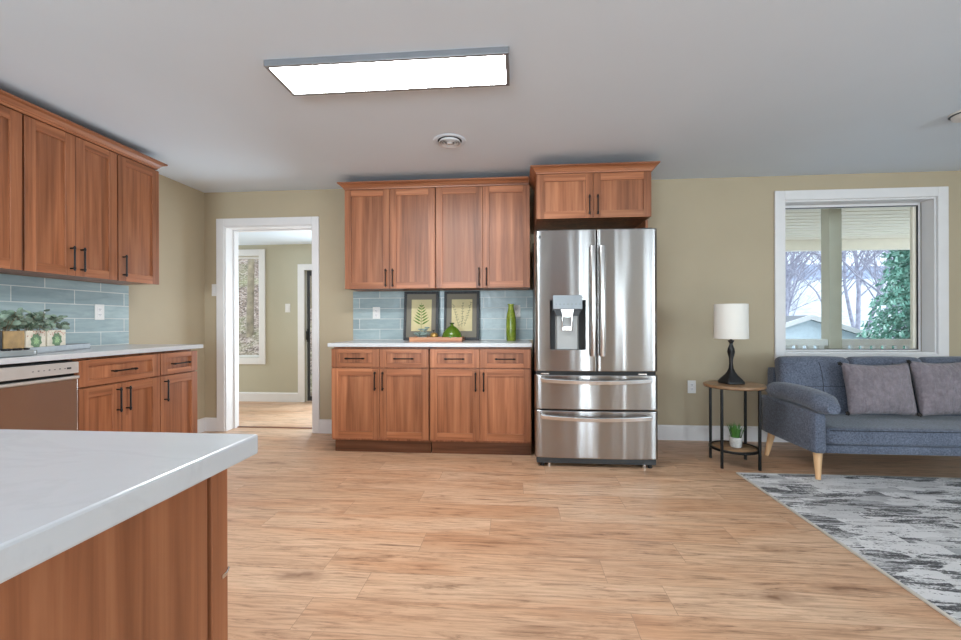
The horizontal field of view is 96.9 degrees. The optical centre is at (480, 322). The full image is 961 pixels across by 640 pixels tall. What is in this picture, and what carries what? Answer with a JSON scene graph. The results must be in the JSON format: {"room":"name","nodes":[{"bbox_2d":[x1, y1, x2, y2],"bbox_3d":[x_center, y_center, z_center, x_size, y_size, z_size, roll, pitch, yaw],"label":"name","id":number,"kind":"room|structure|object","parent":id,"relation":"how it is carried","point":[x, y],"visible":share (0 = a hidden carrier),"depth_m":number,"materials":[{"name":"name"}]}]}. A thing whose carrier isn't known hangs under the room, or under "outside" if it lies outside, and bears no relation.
{"room":"open-plan kitchen","nodes":[
{"label":"open-plan kitchen","id":0,"kind":"room"},
{"bbox_2d":[0,174,204,419],"bbox_3d":[-3.146,-0.104,0.601,0.150,2.390,7.385,0,0,5],"label":"wall","id":1,"kind":"structure","parent":0,"point":[172,311],"depth_m":3.92,"materials":[{"name":"paint"}]},
{"bbox_2d":[0,105,21,269],"bbox_3d":[-2.760,-0.738,2.143,0.365,0.890,0.567,0,0,5],"label":"upper cabinet","id":2,"kind":"object","parent":1,"relation":"attached to","point":[10,120],"visible":1,"depth_m":2.35,"materials":[{"name":"brown wood"}]},
{"bbox_2d":[0,89,167,169],"bbox_3d":[-2.710,-1.213,2.591,0.361,0.056,1.568,0,0,5],"label":"crown molding","id":3,"kind":"structure","parent":2,"relation":"on","point":[8,100],"depth_m":2.67,"materials":[{"name":"brown wood"}]},
{"bbox_2d":[0,115,116,279],"bbox_3d":[-2.713,-0.738,2.715,0.365,0.890,0.571,0,0,5],"label":"upper cabinet","id":4,"kind":"object","parent":1,"relation":"attached to","point":[69,182],"visible":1,"depth_m":2.65,"materials":[{"name":"brown wood"}]},
{"bbox_2d":[0,274,128,345],"bbox_3d":[-2.923,-0.059,2.338,0.009,0.470,2.184,0,0,5],"label":"tile backsplash","id":5,"kind":"structure","parent":1,"relation":"attached to","point":[76,300],"depth_m":3.02,"materials":[{"name":"blue tile"}]},
{"bbox_2d":[95,304,103,319],"bbox_3d":[-2.846,-0.076,3.182,0.007,0.115,0.072,0,0,5],"label":"wall outlet","id":6,"kind":"object","parent":5,"relation":"attached to","point":[99,309],"visible":1,"depth_m":3.18,"materials":[{"name":"white plastic"}]},
{"bbox_2d":[76,155,158,284],"bbox_3d":[-2.676,-0.738,3.177,0.365,0.890,0.347,0,0,5],"label":"upper cabinet","id":7,"kind":"object","parent":1,"relation":"attached to","point":[137,184],"visible":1,"depth_m":3.16,"materials":[{"name":"brown wood"}]},
{"bbox_2d":[197,418,204,432],"bbox_3d":[-2.797,1.022,3.824,0.014,0.135,0.876,0,0,5],"label":"baseboard","id":8,"kind":"structure","parent":1,"relation":"attached to","point":[200,422],"depth_m":4.21,"materials":[{"name":"white wood"}]},
{"bbox_2d":[238,244,311,401],"bbox_3d":[-2.578,0.010,5.897,5.100,2.158,0.120,0,0,5],"label":"wall","id":9,"kind":"structure","parent":0,"point":[279,374],"depth_m":5.85,"materials":[{"name":"beige paint"}]},
{"bbox_2d":[238,249,265,363],"bbox_3d":[-3.511,-0.212,5.949,1.109,1.584,0.108,0,0,5],"label":"window frame","id":10,"kind":"structure","parent":9,"relation":"in","point":[247,252],"depth_m":5.86,"materials":[{"name":"white wood"}]},
{"bbox_2d":[239,392,297,401],"bbox_3d":[-3.757,1.030,5.926,2.538,0.125,0.014,0,0,5],"label":"baseboard","id":11,"kind":"structure","parent":9,"relation":"attached to","point":[243,396],"depth_m":5.85,"materials":[{"name":"white wood"}]},
{"bbox_2d":[285,304,289,311],"bbox_3d":[-2.644,-0.196,5.837,0.072,0.118,0.009,0,0,5],"label":"light switch","id":12,"kind":"object","parent":9,"relation":"attached to","point":[287,306],"visible":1,"depth_m":5.84,"materials":[{"name":"white plastic"}]},
{"bbox_2d":[298,264,311,401],"bbox_3d":[-1.592,0.145,5.785,1.806,1.882,0.123,0,0,5],"label":"door frame","id":13,"kind":"structure","parent":9,"relation":"in","point":[301,267],"depth_m":5.81,"materials":[{"name":"white wood"}]},
{"bbox_2d":[238,231,311,244],"bbox_3d":[-2.636,-1.115,5.221,5.100,0.092,1.537,0,0,5],"label":"ceiling","id":14,"kind":"structure","parent":0,"point":[272,237],"depth_m":5.42,"materials":[{"name":"paint"}]},
{"bbox_2d":[319,419,331,433],"bbox_3d":[-1.380,1.018,4.154,0.394,0.135,0.014,0,0,5],"label":"baseboard","id":15,"kind":"structure","parent":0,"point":[325,425],"depth_m":4.16,"materials":[{"name":"white wood"}]},
{"bbox_2d":[0,0,960,192],"bbox_3d":[1.273,-1.362,0.332,9.009,0.100,7.570,0,0,5],"label":"ceiling","id":16,"kind":"structure","parent":0,"point":[696,88],"depth_m":2.35,"materials":[{"name":"paint"}]},
{"bbox_2d":[264,46,509,95],"bbox_3d":[-0.461,-1.291,2.208,1.217,0.032,0.283,0,0,5],"label":"ceiling light","id":17,"kind":"object","parent":16,"relation":"in","point":[489,66],"visible":1,"depth_m":2.17,"materials":[{"name":"white plastic"}]},
{"bbox_2d":[433,134,465,147],"bbox_3d":[-0.221,-1.297,3.068,0.236,0.022,0.236,0,0,5],"label":"ceiling vent","id":18,"kind":"object","parent":16,"relation":"in","point":[443,140],"visible":1,"depth_m":3.04,"materials":[{"name":"paint"}]},
{"bbox_2d":[947,110,960,122],"bbox_3d":[3.054,-1.296,2.670,0.170,0.043,0.170,0,0,5],"label":"smoke detector","id":19,"kind":"object","parent":16,"relation":"attached to","point":[955,117],"visible":1,"depth_m":2.68,"materials":[{"name":"white plastic"}]},
{"bbox_2d":[202,401,960,639],"bbox_3d":[0.122,1.131,1.198,11.459,0.100,9.107,0,0,5],"label":"floor","id":20,"kind":"structure","parent":0,"point":[324,542],"depth_m":2.02,"materials":[{"name":"brown wood"}]},
{"bbox_2d":[0,360,79,430],"bbox_3d":[-2.607,0.653,2.140,0.628,0.873,0.603,0,0,5],"label":"dishwasher","id":21,"kind":"object","parent":20,"relation":"on","point":[42,395],"visible":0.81,"depth_m":2.22,"materials":[{"name":"silver metal"}]},
{"bbox_2d":[65,352,159,431],"bbox_3d":[-2.558,0.647,2.725,0.665,0.884,0.562,0,0,5],"label":"base cabinet","id":22,"kind":"object","parent":20,"relation":"on","point":[119,393],"visible":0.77,"depth_m":2.67,"materials":[{"name":"brown wood"}]},
{"bbox_2d":[0,469,229,639],"bbox_3d":[-1.179,0.643,-0.237,1.485,0.884,1.844,0,0,5],"label":"kitchen island","id":23,"kind":"object","parent":20,"relation":"on","point":[161,572],"visible":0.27,"depth_m":0.48,"materials":[{"name":"brown wood"}]},
{"bbox_2d":[0,429,257,583],"bbox_3d":[-1.192,0.186,-0.246,1.562,0.030,1.916,0,0,5],"label":"island countertop","id":24,"kind":"structure","parent":23,"relation":"on","point":[60,489],"depth_m":0.47,"materials":[{"name":"stone"}]},
{"bbox_2d":[153,349,196,432],"bbox_3d":[-2.521,0.647,3.182,0.665,0.884,0.351,0,0,5],"label":"base cabinet","id":25,"kind":"object","parent":20,"relation":"on","point":[178,375],"visible":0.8,"depth_m":3.15,"materials":[{"name":"brown wood"}]},
{"bbox_2d":[331,347,431,452],"bbox_3d":[-0.802,0.642,3.778,0.818,0.884,0.665,0,0,5],"label":"base cabinet","id":26,"kind":"object","parent":20,"relation":"on","point":[381,395],"visible":0.98,"depth_m":3.49,"materials":[{"name":"brown wood"}]},
{"bbox_2d":[328,340,531,346],"bbox_3d":[-0.400,0.184,3.754,1.670,0.030,0.648,0,0,5],"label":"countertop","id":27,"kind":"structure","parent":26,"relation":"on","point":[354,343],"depth_m":3.47,"materials":[{"name":"stone"}]},
{"bbox_2d":[403,291,438,339],"bbox_3d":[-0.561,-0.063,4.024,0.330,0.461,0.070,0,0,5],"label":"framed print","id":28,"kind":"object","parent":27,"relation":"on","point":[421,308],"visible":0.74,"depth_m":4.03,"materials":[{"name":"wood"}]},
{"bbox_2d":[408,337,466,341],"bbox_3d":[-0.385,0.149,3.789,0.517,0.038,0.180,0,0,5],"label":"wooden tray","id":29,"kind":"object","parent":27,"relation":"on","point":[411,339],"visible":1,"depth_m":3.70,"materials":[{"name":"brown wood"}]},
{"bbox_2d":[413,327,429,336],"bbox_3d":[-0.523,0.100,3.786,0.157,0.118,0.123,0,0,5],"label":"succulent plant","id":30,"kind":"object","parent":29,"relation":"on","point":[419,334],"visible":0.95,"depth_m":3.78,"materials":[{"name":"grey plant"}]},
{"bbox_2d":[430,330,437,336],"bbox_3d":[-0.414,0.113,3.796,0.070,0.090,0.070,0,0,5],"label":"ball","id":31,"kind":"object","parent":29,"relation":"on","point":[432,334],"visible":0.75,"depth_m":3.77,"materials":[{"name":"gold metal"}]},
{"bbox_2d":[442,323,461,337],"bbox_3d":[-0.253,0.081,3.778,0.182,0.155,0.182,0,0,5],"label":"glass bottle","id":32,"kind":"object","parent":29,"relation":"on","point":[451,331],"visible":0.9,"depth_m":3.72,"materials":[{"name":"green glass"}]},
{"bbox_2d":[444,291,478,339],"bbox_3d":[-0.177,-0.064,3.993,0.332,0.461,0.070,0,0,5],"label":"framed print","id":33,"kind":"object","parent":27,"relation":"on","point":[461,308],"visible":0.88,"depth_m":4.00,"materials":[{"name":"wood"}]},
{"bbox_2d":[506,304,515,340],"bbox_3d":[0.275,0.002,3.825,0.090,0.331,0.090,0,0,39],"label":"vase","id":34,"kind":"object","parent":27,"relation":"on","point":[511,318],"visible":0.98,"depth_m":3.79,"materials":[{"name":"glass"}]},
{"bbox_2d":[430,347,530,454],"bbox_3d":[0.020,0.640,3.710,0.819,0.884,0.665,0,0,5],"label":"base cabinet","id":35,"kind":"object","parent":20,"relation":"on","point":[480,397],"visible":1,"depth_m":3.42,"materials":[{"name":"brown wood"}]},
{"bbox_2d":[533,228,657,467],"bbox_3d":[0.881,0.187,3.470,0.899,1.785,0.799,0,0,5],"label":"refrigerator","id":36,"kind":"object","parent":20,"relation":"on","point":[595,389],"visible":1,"depth_m":3.14,"materials":[{"name":"silver metal"}]},
{"bbox_2d":[636,220,647,227],"bbox_3d":[1.352,0.130,3.662,0.018,1.896,0.519,0,0,5],"label":"end panel","id":37,"kind":"object","parent":20,"relation":"on","point":[644,224],"visible":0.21,"depth_m":3.43,"materials":[{"name":"brown wood"}]},
{"bbox_2d":[703,380,766,470],"bbox_3d":[1.926,0.772,3.236,0.416,0.609,0.416,0,0,5],"label":"side table","id":38,"kind":"object","parent":20,"relation":"on","point":[723,446],"visible":0.93,"depth_m":3.14,"materials":[{"name":"brown wood"}]},
{"bbox_2d":[714,304,748,384],"bbox_3d":[1.915,0.164,3.255,0.234,0.605,0.234,0,0,5],"label":"table lamp","id":39,"kind":"object","parent":38,"relation":"on","point":[731,321],"visible":1,"depth_m":3.18,"materials":[{"name":"white fabric"}]},
{"bbox_2d":[712,441,756,451],"bbox_3d":[1.927,0.950,3.236,0.300,0.009,0.300,0,0,5],"label":"shelf","id":40,"kind":"object","parent":38,"relation":"attached to","point":[746,447],"depth_m":3.21,"materials":[{"name":"brown wood"}]},
{"bbox_2d":[727,423,744,447],"bbox_3d":[1.950,0.854,3.241,0.138,0.184,0.124,0,0,5],"label":"potted plant","id":41,"kind":"object","parent":38,"relation":"on","point":[735,440],"visible":1,"depth_m":3.21,"materials":[{"name":"green plant"}]},
{"bbox_2d":[736,472,960,626],"bbox_3d":[3.393,1.067,1.732,3.351,0.010,2.331,0,0,5],"label":"area rug","id":42,"kind":"object","parent":20,"relation":"on","point":[906,528],"visible":1,"depth_m":2.29,"materials":[{"name":"grey carpet"}]},
{"bbox_2d":[761,356,960,479],"bbox_3d":[3.126,0.670,3.108,1.745,0.812,0.795,0,0,5],"label":"sofa","id":43,"kind":"object","parent":20,"relation":"on","point":[805,405],"visible":0.71,"depth_m":3.01,"materials":[{"name":"fabric"}]},
{"bbox_2d":[774,356,848,413],"bbox_3d":[2.612,0.490,3.337,0.519,0.448,0.197,0,0,5],"label":"cushion","id":44,"kind":"object","parent":43,"relation":"on","point":[822,373],"depth_m":3.28,"materials":[{"name":"fabric"}]},
{"bbox_2d":[837,361,921,416],"bbox_3d":[2.917,0.484,3.119,0.528,0.387,0.177,0,0,5],"label":"throw pillow","id":45,"kind":"object","parent":43,"relation":"on","point":[870,389],"visible":1,"depth_m":3.07,"materials":[{"name":"fabric"}]},
{"bbox_2d":[845,356,921,414],"bbox_3d":[3.135,0.489,3.295,0.519,0.448,0.197,0,0,5],"label":"cushion","id":46,"kind":"object","parent":43,"relation":"on","point":[858,360],"depth_m":3.27,"materials":[{"name":"fabric"}]},
{"bbox_2d":[825,414,960,446],"bbox_3d":[3.124,0.764,3.081,1.560,0.130,0.590,0,0,5],"label":"seat cushion","id":47,"kind":"object","parent":43,"relation":"on","point":[841,430],"depth_m":2.85,"materials":[{"name":"fabric"}]},
{"bbox_2d":[906,360,960,416],"bbox_3d":[3.381,0.473,3.087,0.529,0.404,0.191,0,0,-2],"label":"throw pillow","id":48,"kind":"object","parent":43,"relation":"on","point":[937,386],"visible":1,"depth_m":3.04,"materials":[{"name":"fabric"}]},
{"bbox_2d":[918,356,960,415],"bbox_3d":[3.658,0.487,3.252,0.519,0.448,0.197,0,0,5],"label":"cushion","id":49,"kind":"object","parent":43,"relation":"on","point":[936,359],"depth_m":3.25,"materials":[{"name":"fabric"}]},
{"bbox_3d":[-2.655,0.648,1.539,0.665,0.884,0.595,0,0,5],"label":"base cabinet","id":50,"kind":"object","parent":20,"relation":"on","visible":0},
{"bbox_2d":[0,344,202,364],"bbox_3d":[-2.605,0.190,2.312,0.643,0.030,2.184,0,0,5],"label":"countertop","id":51,"kind":"structure","parent":50,"relation":"on","point":[107,350],"depth_m":2.64,"materials":[{"name":"stone"}]},
{"bbox_2d":[0,348,36,357],"bbox_3d":[-2.367,0.153,2.153,0.060,0.042,0.185,0,0,5],"label":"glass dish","id":52,"kind":"object","parent":51,"relation":"on","point":[15,352],"visible":1,"depth_m":2.15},
{"bbox_2d":[29,343,89,353],"bbox_3d":[-2.553,0.157,2.388,0.160,0.036,0.860,0,0,-15],"label":"tray","id":53,"kind":"object","parent":51,"relation":"on","point":[69,346],"visible":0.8,"depth_m":2.56,"materials":[{"name":"white ceramic"}]},
{"bbox_2d":[0,314,8,348],"bbox_3d":[-2.486,0.048,2.088,0.224,0.240,0.166,0,0,5],"label":"planter box","id":54,"kind":"object","parent":53,"relation":"on","point":[3,317],"visible":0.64,"depth_m":2.15,"materials":[{"name":"green plant"}]},
{"bbox_2d":[0,309,33,348],"bbox_3d":[-2.486,0.044,2.237,0.197,0.249,0.214,0,0,-14],"label":"planter box","id":55,"kind":"object","parent":53,"relation":"on","point":[10,339],"visible":0.88,"depth_m":2.23,"materials":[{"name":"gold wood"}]},
{"bbox_2d":[11,307,51,347],"bbox_3d":[-2.524,0.042,2.384,0.196,0.252,0.170,0,0,-15],"label":"planter box","id":56,"kind":"object","parent":53,"relation":"on","point":[33,338],"visible":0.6,"depth_m":2.38,"materials":[{"name":"white ceramic"}]},
{"bbox_2d":[31,333,41,346],"bbox_3d":[-2.486,0.104,2.383,0.001,0.088,0.088,0,0,-15],"label":"print","id":57,"kind":"object","parent":56,"relation":"attached to","point":[36,338],"depth_m":2.38},
{"bbox_2d":[27,309,69,345],"bbox_3d":[-2.584,0.046,2.526,0.204,0.245,0.204,0,0,31],"label":"planter box","id":58,"kind":"object","parent":53,"relation":"on","point":[53,337],"visible":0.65,"depth_m":2.53,"materials":[{"name":"white ceramic"}]},
{"bbox_2d":[52,332,61,345],"bbox_3d":[-2.529,0.104,2.543,0.001,0.088,0.088,0,0,-15],"label":"print","id":59,"kind":"object","parent":58,"relation":"attached to","point":[56,336],"depth_m":2.54},
{"bbox_2d":[204,171,960,436],"bbox_3d":[0.411,-0.114,4.108,11.350,2.390,0.185,0,0,5],"label":"wall","id":60,"kind":"structure","parent":0,"point":[715,236],"depth_m":3.89,"materials":[{"name":"paint"}]},
{"bbox_2d":[205,417,216,430],"bbox_3d":[-2.700,1.022,4.263,0.136,0.135,0.014,0,0,5],"label":"baseboard","id":61,"kind":"structure","parent":60,"relation":"attached to","point":[210,423],"depth_m":4.25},
{"bbox_2d":[212,284,215,295],"bbox_3d":[-2.662,-0.323,4.262,0.058,0.118,0.009,0,0,5],"label":"light switch","id":62,"kind":"object","parent":60,"relation":"attached to","point":[213,285],"visible":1,"depth_m":4.26,"materials":[{"name":"white plastic"}]},
{"bbox_2d":[216,216,319,432],"bbox_3d":[-2.099,0.027,4.314,1.059,2.122,0.223,0,0,5],"label":"door frame","id":63,"kind":"structure","parent":60,"relation":"in","point":[227,279],"depth_m":4.24,"materials":[{"name":"white wood"}]},
{"bbox_2d":[345,188,441,290],"bbox_3d":[-0.797,-0.744,3.927,0.822,0.890,0.365,0,0,5],"label":"upper cabinet","id":64,"kind":"object","parent":60,"relation":"attached to","point":[390,234],"visible":0.99,"depth_m":3.79,"materials":[{"name":"brown wood"}]},
{"bbox_2d":[337,161,659,189],"bbox_3d":[0.065,-1.209,3.691,2.681,0.073,0.662,0,0,5],"label":"crown molding","id":65,"kind":"structure","parent":64,"relation":"on","point":[522,180],"depth_m":3.67,"materials":[{"name":"brown wood"}]},
{"bbox_2d":[353,290,532,339],"bbox_3d":[-0.370,-0.066,4.073,1.742,0.470,0.009,0,0,5],"label":"tile backsplash","id":66,"kind":"structure","parent":60,"relation":"attached to","point":[493,304],"depth_m":4.07,"materials":[{"name":"blue tile"}]},
{"bbox_2d":[373,307,379,318],"bbox_3d":[-1.007,-0.089,4.117,0.072,0.115,0.007,0,0,5],"label":"wall outlet","id":67,"kind":"object","parent":66,"relation":"attached to","point":[376,310],"visible":1,"depth_m":4.11,"materials":[{"name":"white plastic"}]},
{"bbox_2d":[514,305,519,316],"bbox_3d":[0.339,-0.104,4.007,0.072,0.115,0.007,0,0,5],"label":"wall outlet","id":68,"kind":"object","parent":66,"relation":"attached to","point":[516,307],"visible":0.77,"depth_m":4.00,"materials":[{"name":"white plastic"}]},
{"bbox_2d":[436,185,529,290],"bbox_3d":[0.028,-0.746,3.860,0.825,0.890,0.365,0,0,5],"label":"upper cabinet","id":69,"kind":"object","parent":60,"relation":"attached to","point":[483,233],"visible":1,"depth_m":3.72,"materials":[{"name":"brown wood"}]},
{"bbox_2d":[533,171,650,234],"bbox_3d":[0.911,-0.999,3.637,0.887,0.356,0.665,0,0,5],"label":"upper cabinet","id":70,"kind":"object","parent":60,"relation":"attached to","point":[613,200],"visible":1,"depth_m":3.36,"materials":[{"name":"brown wood"}]},
{"bbox_2d":[688,380,695,392],"bbox_3d":[1.929,0.589,3.887,0.072,0.115,0.007,0,0,5],"label":"wall outlet","id":71,"kind":"object","parent":60,"relation":"attached to","point":[691,384],"visible":1,"depth_m":3.88,"materials":[{"name":"white plastic"}]},
{"bbox_2d":[658,425,787,441],"bbox_3d":[3.658,1.004,3.743,4.525,0.135,0.014,0,0,5],"label":"baseboard","id":72,"kind":"structure","parent":60,"relation":"attached to","point":[665,432],"depth_m":3.87,"materials":[{"name":"white wood"}]},
{"bbox_2d":[774,186,948,359],"bbox_3d":[3.361,-0.409,3.849,1.433,1.540,0.190,0,0,5],"label":"window","id":73,"kind":"structure","parent":60,"relation":"in","point":[929,206],"depth_m":3.80,"materials":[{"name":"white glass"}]},
{"bbox_2d":[765,382,840,413],"bbox_3d":[2.334,0.538,3.130,0.165,0.152,0.710,0,0,5],"label":"armrest","id":74,"kind":"object","parent":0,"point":[788,395],"depth_m":3.01,"materials":[{"name":"fabric"}]},
{"bbox_2d":[785,207,909,239],"bbox_3d":[7.032,-1.319,5.065,10.800,0.060,2.800,0,0,5],"label":"ceiling","id":75,"kind":"structure","parent":0,"point":[881,222],"depth_m":5.53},
{"bbox_2d":[785,238,909,251],"bbox_3d":[7.152,-1.239,6.519,10.800,0.220,0.120,0,0,5],"label":"beam","id":76,"kind":"structure","parent":75,"relation":"attached to","point":[868,243],"depth_m":6.57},
{"label":"outside","id":77,"kind":"structure","parent":0,"visible":0},
{"bbox_3d":[6.224,1.249,5.206,12.450,0.130,2.948,0,0,5],"label":"floor","id":78,"kind":"structure","parent":77,"visible":0},
{"bbox_2d":[821,208,841,348],"bbox_3d":[3.893,-0.043,4.723,0.150,2.466,0.150,0,0,5],"label":"porch post","id":79,"kind":"object","parent":78,"relation":"on","point":[831,219],"visible":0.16,"depth_m":4.66,"materials":[{"name":"paint"}]},
{"bbox_2d":[786,339,911,348],"bbox_3d":[5.046,0.662,4.624,6.820,1.050,0.120,0,0,5],"label":"porch railing","id":80,"kind":"object","parent":78,"relation":"on","point":[798,343],"visible":0.12,"depth_m":4.66,"materials":[{"name":"paint"}]},
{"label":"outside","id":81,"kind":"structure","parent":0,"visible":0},
{"bbox_2d":[238,259,901,395],"bbox_3d":[52.009,-6.133,44.213,148.500,18.029,85.000,0,0,5],"label":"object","id":82,"kind":"structure","parent":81,"point":[247,345],"depth_m":36.14,"materials":[{"name":"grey plant"}]},
{"bbox_2d":[246,259,254,336],"bbox_3d":[-4.385,-4.673,9.097,5.494,10.298,6.086,0,0,25],"label":"tree","id":83,"kind":"object","parent":82,"relation":"on","point":[251,266],"visible":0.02,"depth_m":8.64,"materials":[{"name":"brown plant"}]},
{"bbox_2d":[310,276,311,307],"bbox_3d":[-4.367,-4.787,10.241,3.302,9.295,5.373,0,0,38],"label":"tree","id":84,"kind":"object","parent":82,"relation":"on","point":[310,276],"visible":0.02,"depth_m":9.52,"materials":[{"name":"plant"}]},
{"bbox_2d":[785,251,818,291],"bbox_3d":[13.673,-1.940,19.816,5.977,9.712,5.922,0,0,-15],"label":"bare tree","id":85,"kind":"object","parent":82,"relation":"on","point":[787,253],"visible":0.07,"depth_m":19.21,"materials":[{"name":"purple plant"}]},
{"bbox_2d":[785,251,820,315],"bbox_3d":[17.417,-5.008,25.726,9.591,16.197,10.619,0,0,15],"label":"bare tree","id":86,"kind":"object","parent":82,"relation":"on","point":[788,276],"visible":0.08,"depth_m":24.61,"materials":[{"name":"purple plant"}]},
{"bbox_2d":[788,252,819,293],"bbox_3d":[28.495,-7.003,37.838,9.239,15.141,8.616,0,0,-6],"label":"bare tree","id":87,"kind":"object","parent":82,"relation":"on","point":[792,252],"visible":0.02,"depth_m":37.99,"materials":[{"name":"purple plant"}]},
{"bbox_2d":[788,251,820,315],"bbox_3d":[21.733,-3.151,29.632,6.770,11.897,7.259,0,0,18],"label":"bare tree","id":88,"kind":"object","parent":82,"relation":"on","point":[791,300],"visible":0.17,"depth_m":29.19,"materials":[{"name":"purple plant"}]},
{"bbox_2d":[790,252,848,290],"bbox_3d":[25.400,-4.734,35.140,8.343,12.726,7.536,0,0,25],"label":"bare tree","id":89,"kind":"object","parent":82,"relation":"on","point":[809,252],"visible":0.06,"depth_m":33.40,"materials":[{"name":"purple plant"}]},
{"bbox_2d":[789,252,849,288],"bbox_3d":[23.811,-5.050,32.465,8.564,14.462,9.481,0,0,-32],"label":"bare tree","id":90,"kind":"object","parent":82,"relation":"on","point":[800,252],"visible":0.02,"depth_m":30.16,"materials":[{"name":"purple plant"}]},
{"bbox_2d":[786,251,852,301],"bbox_3d":[14.698,-4.289,19.675,8.564,14.462,9.481,0,0,-19],"label":"bare tree","id":91,"kind":"object","parent":82,"relation":"on","point":[844,253],"visible":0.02,"depth_m":20.45,"materials":[{"name":"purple plant"}]},
{"bbox_2d":[788,252,856,312],"bbox_3d":[19.355,-2.544,28.305,7.206,10.991,6.508,0,0,-9],"label":"bare tree","id":92,"kind":"object","parent":82,"relation":"on","point":[810,294],"visible":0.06,"depth_m":26.95,"materials":[{"name":"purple plant"}]},
{"bbox_2d":[800,252,854,282],"bbox_3d":[31.872,-4.347,39.468,5.977,9.712,5.922,0,0,-28],"label":"bare tree","id":93,"kind":"object","parent":82,"relation":"on","point":[817,252],"visible":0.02,"depth_m":39.70,"materials":[{"name":"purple plant"}]},
{"bbox_2d":[786,315,884,348],"bbox_3d":[11.974,1.337,18.165,9.200,3.220,6.240,0,0,5],"label":"neighbor house","id":94,"kind":"structure","parent":82,"relation":"on","point":[800,326],"depth_m":15.32,"materials":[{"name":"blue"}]},
{"bbox_2d":[799,250,883,293],"bbox_3d":[24.345,-4.603,29.594,8.728,14.312,8.808,0,0,-5],"label":"bare tree","id":95,"kind":"object","parent":82,"relation":"on","point":[851,279],"visible":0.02,"depth_m":29.43,"materials":[{"name":"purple plant"}]},
{"bbox_2d":[805,250,899,338],"bbox_3d":[17.959,-5.358,19.405,10.229,16.764,9.539,0,0,41],"label":"bare tree","id":96,"kind":"object","parent":82,"relation":"on","point":[843,261],"visible":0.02,"depth_m":19.66,"materials":[{"name":"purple plant"}]},
{"bbox_2d":[842,250,885,327],"bbox_3d":[28.142,-6.059,33.566,9.663,15.846,9.752,0,0,28],"label":"bare tree","id":97,"kind":"object","parent":82,"relation":"on","point":[849,309],"visible":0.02,"depth_m":33.52,"materials":[{"name":"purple plant"}]},
{"bbox_2d":[845,250,889,332],"bbox_3d":[21.393,-3.387,23.014,7.792,12.779,7.864,0,0,-39],"label":"bare tree","id":98,"kind":"object","parent":82,"relation":"on","point":[885,267],"visible":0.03,"depth_m":23.40,"materials":[{"name":"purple plant"}]},
{"bbox_2d":[853,250,886,328],"bbox_3d":[23.963,-5.998,27.793,11.756,17.932,10.619,0,0,-42],"label":"bare tree","id":99,"kind":"object","parent":82,"relation":"on","point":[858,287],"visible":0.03,"depth_m":26.62,"materials":[{"name":"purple plant"}]},
{"bbox_2d":[845,250,899,331],"bbox_3d":[20.139,-2.708,20.792,6.921,11.245,6.857,0,0,18],"label":"bare tree","id":100,"kind":"object","parent":82,"relation":"on","point":[861,261],"visible":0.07,"depth_m":21.60,"materials":[{"name":"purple plant"}]},
{"bbox_2d":[852,250,904,286],"bbox_3d":[28.917,-3.907,27.426,8.249,13.519,7.693,0,0,-39],"label":"bare tree","id":101,"kind":"object","parent":82,"relation":"on","point":[879,254],"visible":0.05,"depth_m":27.57,"materials":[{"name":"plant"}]},
{"bbox_2d":[856,250,909,348],"bbox_3d":[13.372,-1.081,12.072,5.191,8.504,5.025,0,0,33],"label":"evergreen tree","id":102,"kind":"object","parent":82,"relation":"on","point":[900,294],"visible":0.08,"depth_m":12.71,"materials":[{"name":"green plant"}]},
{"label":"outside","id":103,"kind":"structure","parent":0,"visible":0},
{"bbox_2d":[791,264,889,280],"bbox_3d":[113.758,-4.297,66.147,156.000,14.897,26.400,0,0,5],"label":"hillside","id":104,"kind":"structure","parent":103,"point":[818,271],"depth_m":77.76,"materials":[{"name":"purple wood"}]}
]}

